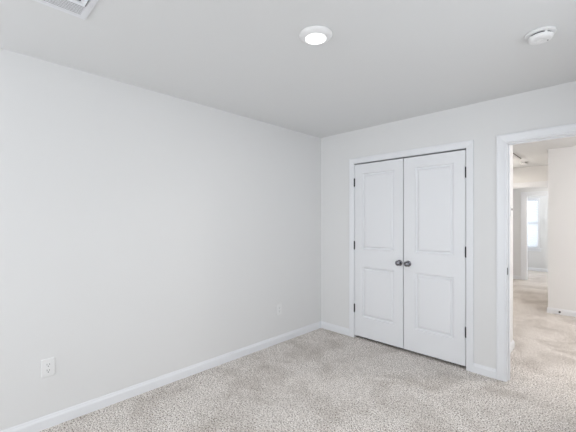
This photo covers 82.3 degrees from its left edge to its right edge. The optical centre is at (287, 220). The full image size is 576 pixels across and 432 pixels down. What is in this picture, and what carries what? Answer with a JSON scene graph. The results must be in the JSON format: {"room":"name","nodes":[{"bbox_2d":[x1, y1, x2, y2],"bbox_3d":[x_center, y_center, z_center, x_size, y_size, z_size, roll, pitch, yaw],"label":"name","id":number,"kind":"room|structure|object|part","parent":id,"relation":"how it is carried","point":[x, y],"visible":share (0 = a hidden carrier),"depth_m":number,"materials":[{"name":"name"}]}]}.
{"room":"empty bedroom","nodes":[
{"label":"empty bedroom","id":0,"kind":"room"},
{"bbox_2d":[0,48,320,430],"bbox_3d":[-1.551,0.159,2.334,0.120,2.440,5.500,0,0,45],"label":"wall","id":1,"kind":"structure","parent":0,"point":[145,234],"depth_m":2.57,"materials":[{"name":"white paint"}]},
{"bbox_2d":[41,357,54,377],"bbox_3d":[-1.598,0.981,2.196,0.008,0.118,0.074,0,0,45],"label":"electrical outlet","id":2,"kind":"object","parent":1,"relation":"attached to","point":[47,365],"visible":1,"depth_m":2.19,"materials":[{"name":"white plastic"}]},
{"bbox_2d":[0,321,320,431],"bbox_3d":[-1.504,1.337,2.287,0.014,0.083,5.500,0,0,45],"label":"baseboard","id":3,"kind":"structure","parent":1,"relation":"attached to","point":[39,424],"depth_m":2.64,"materials":[{"name":"white paint"}]},
{"bbox_2d":[277,304,281,314],"bbox_3d":[-0.098,1.002,3.711,0.008,0.118,0.074,0,0,45],"label":"electrical outlet","id":4,"kind":"object","parent":1,"relation":"attached to","point":[279,306],"visible":1,"depth_m":3.71,"materials":[{"name":"white plastic"}]},
{"bbox_2d":[0,0,575,167],"bbox_3d":[2.805,-1.111,3.524,4.640,0.100,13.560,0,0,45],"label":"ceiling","id":5,"kind":"structure","parent":0,"point":[383,61],"depth_m":2.08,"materials":[{"name":"white paint"}]},
{"bbox_2d":[33,0,97,19],"bbox_3d":[-1.089,-1.055,1.500,0.310,0.012,0.370,0,0,45],"label":"ceiling vent","id":6,"kind":"object","parent":5,"relation":"in","point":[81,9],"visible":1,"depth_m":1.62,"materials":[{"name":"white metal"}]},
{"bbox_3d":[-1.054,-1.054,1.465,0.151,0.012,0.298,0,0,45],"label":"frame","id":7,"kind":"part","parent":6,"relation":"part of","materials":[{"name":"white metal"}]},
{"bbox_2d":[299,25,331,44],"bbox_3d":[0.158,-1.048,1.883,0.189,0.026,0.189,0,0,45],"label":"recessed light","id":8,"kind":"object","parent":5,"relation":"in","point":[315,34],"visible":1,"depth_m":1.85,"materials":[{"name":"white plastic"}]},
{"bbox_2d":[513,153,520,160],"bbox_3d":[3.314,-1.047,5.378,0.604,0.028,1.302,0,0,45],"label":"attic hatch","id":9,"kind":"object","parent":5,"relation":"attached to","point":[515,157],"visible":0.2,"depth_m":5.49,"materials":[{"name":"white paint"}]},
{"bbox_2d":[525,26,556,44],"bbox_3d":[1.429,-1.038,1.865,0.145,0.045,0.145,0,0,10],"label":"smoke detector","id":10,"kind":"object","parent":5,"relation":"attached to","point":[540,35],"visible":1,"depth_m":1.83,"materials":[{"name":"white plastic"}]},
{"bbox_2d":[39,270,575,431],"bbox_3d":[2.805,1.419,3.524,4.640,0.080,13.560,0,0,45],"label":"floor","id":11,"kind":"structure","parent":0,"point":[319,380],"depth_m":2.67,"materials":[{"name":"carpet"}]},
{"bbox_2d":[321,81,575,368],"bbox_3d":[2.030,0.159,2.740,4.640,2.440,0.115,0,0,45],"label":"wall","id":12,"kind":"structure","parent":0,"point":[481,122],"depth_m":3.01,"materials":[{"name":"white paint"}]},
{"bbox_2d":[354,158,403,347],"bbox_3d":[0.986,0.348,3.673,0.605,2.002,0.098,0,0,45],"label":"door","id":13,"kind":"structure","parent":12,"relation":"in","point":[379,186],"depth_m":3.66,"materials":[{"name":"white paint"}]},
{"bbox_3d":[1.163,0.450,3.474,0.063,0.063,0.064,0,0,45],"label":"knob","id":14,"kind":"part","parent":13,"relation":"part of","materials":[{"name":"silver metal"}]},
{"bbox_2d":[321,321,495,378],"bbox_3d":[1.611,1.337,3.064,3.350,0.083,0.014,0,0,45],"label":"baseboard","id":15,"kind":"structure","parent":12,"relation":"attached to","point":[479,369],"depth_m":2.98,"materials":[{"name":"white paint"}]},
{"bbox_2d":[349,140,473,371],"bbox_3d":[1.248,0.324,3.501,1.336,2.110,0.132,0,0,45],"label":"door frame","id":16,"kind":"structure","parent":12,"relation":"attached to","point":[468,145],"depth_m":3.06,"materials":[{"name":"white paint"}]},
{"bbox_2d":[404,150,465,365],"bbox_3d":[1.423,0.348,3.241,0.607,2.002,0.098,0,0,45],"label":"door","id":17,"kind":"structure","parent":12,"relation":"in","point":[434,184],"depth_m":3.24,"materials":[{"name":"white paint"}]},
{"bbox_3d":[1.230,0.450,3.408,0.063,0.063,0.064,0,0,45],"label":"knob","id":18,"kind":"part","parent":17,"relation":"part of","materials":[{"name":"silver metal"}]},
{"bbox_2d":[496,123,575,381],"bbox_3d":[2.184,0.322,2.587,0.916,2.115,0.150,0,0,45],"label":"door frame","id":19,"kind":"structure","parent":12,"relation":"attached to","point":[503,142],"depth_m":2.83,"materials":[{"name":"white paint"}]},
{"bbox_2d":[510,145,512,342],"bbox_3d":[1.758,0.159,3.670,1.105,2.440,0.825,0,0,45],"label":"wall","id":20,"kind":"structure","parent":0,"point":[511,146],"depth_m":3.52,"materials":[{"name":"white paint"}]},
{"bbox_2d":[510,206,512,216],"bbox_3d":[2.349,-0.096,3.469,0.017,0.110,0.085,0,0,45],"label":"thermostat","id":21,"kind":"object","parent":20,"relation":"attached to","point":[511,207],"visible":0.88,"depth_m":3.45,"materials":[{"name":"white plastic"}]},
{"bbox_2d":[510,340,514,352],"bbox_3d":[1.829,1.337,3.662,1.018,0.083,0.764,0,0,45],"label":"baseboard","id":22,"kind":"structure","parent":20,"relation":"attached to","point":[512,344],"depth_m":3.50,"materials":[{"name":"white paint"}]},
{"bbox_2d":[513,187,547,279],"bbox_3d":[5.797,0.159,7.401,3.000,2.440,0.100,0,0,45],"label":"wall","id":23,"kind":"structure","parent":0,"point":[516,192],"depth_m":7.72,"materials":[{"name":"white paint"}]},
{"bbox_2d":[521,191,547,279],"bbox_3d":[5.818,0.361,7.367,1.002,2.035,0.118,0,0,45],"label":"door frame","id":24,"kind":"structure","parent":23,"relation":"attached to","point":[537,193],"depth_m":7.64,"materials":[{"name":"white paint"}]},
{"bbox_2d":[513,165,547,182],"bbox_3d":[4.881,0.159,6.475,3.000,2.440,0.115,0,0,45],"label":"wall","id":25,"kind":"structure","parent":0,"point":[533,173],"depth_m":6.49,"materials":[{"name":"white paint"}]},
{"bbox_2d":[513,181,547,188],"bbox_3d":[4.750,0.311,6.592,1.030,2.135,0.132,0,0,45],"label":"door frame","id":26,"kind":"structure","parent":25,"relation":"attached to","point":[539,183],"depth_m":6.49,"materials":[{"name":"white paint"}]},
{"bbox_2d":[528,195,547,268],"bbox_3d":[7.105,0.159,8.723,3.000,2.440,0.120,0,0,45],"label":"wall","id":27,"kind":"structure","parent":0,"point":[536,259],"depth_m":8.88,"materials":[{"name":"white paint"}]},
{"bbox_2d":[528,198,540,251],"bbox_3d":[6.517,0.119,9.273,1.010,1.450,0.145,0,0,45],"label":"window","id":28,"kind":"structure","parent":27,"relation":"in","point":[538,248],"depth_m":8.93,"materials":[{"name":"white paint"}]},
{"bbox_2d":[528,200,536,247],"bbox_3d":[6.516,0.095,9.272,0.806,1.319,0.052,0,0,45],"label":"window blind","id":29,"kind":"object","parent":28,"relation":"attached to","point":[532,222],"visible":0.33,"depth_m":9.07,"materials":[{"name":"white plastic"}]},
{"bbox_3d":[6.501,0.799,9.257,1.010,0.089,0.099,0,0,45],"label":"sill","id":30,"kind":"part","parent":28,"relation":"part of","materials":[{"name":"white paint"}]},
{"bbox_2d":[528,267,547,271],"bbox_3d":[7.058,1.337,8.675,2.800,0.083,0.014,0,0,45],"label":"baseboard","id":31,"kind":"structure","parent":27,"relation":"attached to","point":[529,268],"depth_m":8.93,"materials":[{"name":"white paint"}]},
{"bbox_2d":[548,146,575,310],"bbox_3d":[5.359,0.159,4.697,2.418,2.440,1.740,0,0,45],"label":"wall","id":32,"kind":"structure","parent":0,"point":[561,161],"depth_m":4.81,"materials":[{"name":"white paint"}]},
{"bbox_2d":[547,307,575,316],"bbox_3d":[5.350,1.337,4.696,2.432,0.083,1.754,0,0,45],"label":"baseboard","id":33,"kind":"structure","parent":32,"relation":"attached to","point":[549,309],"depth_m":4.80,"materials":[{"name":"white paint"}]}
]}

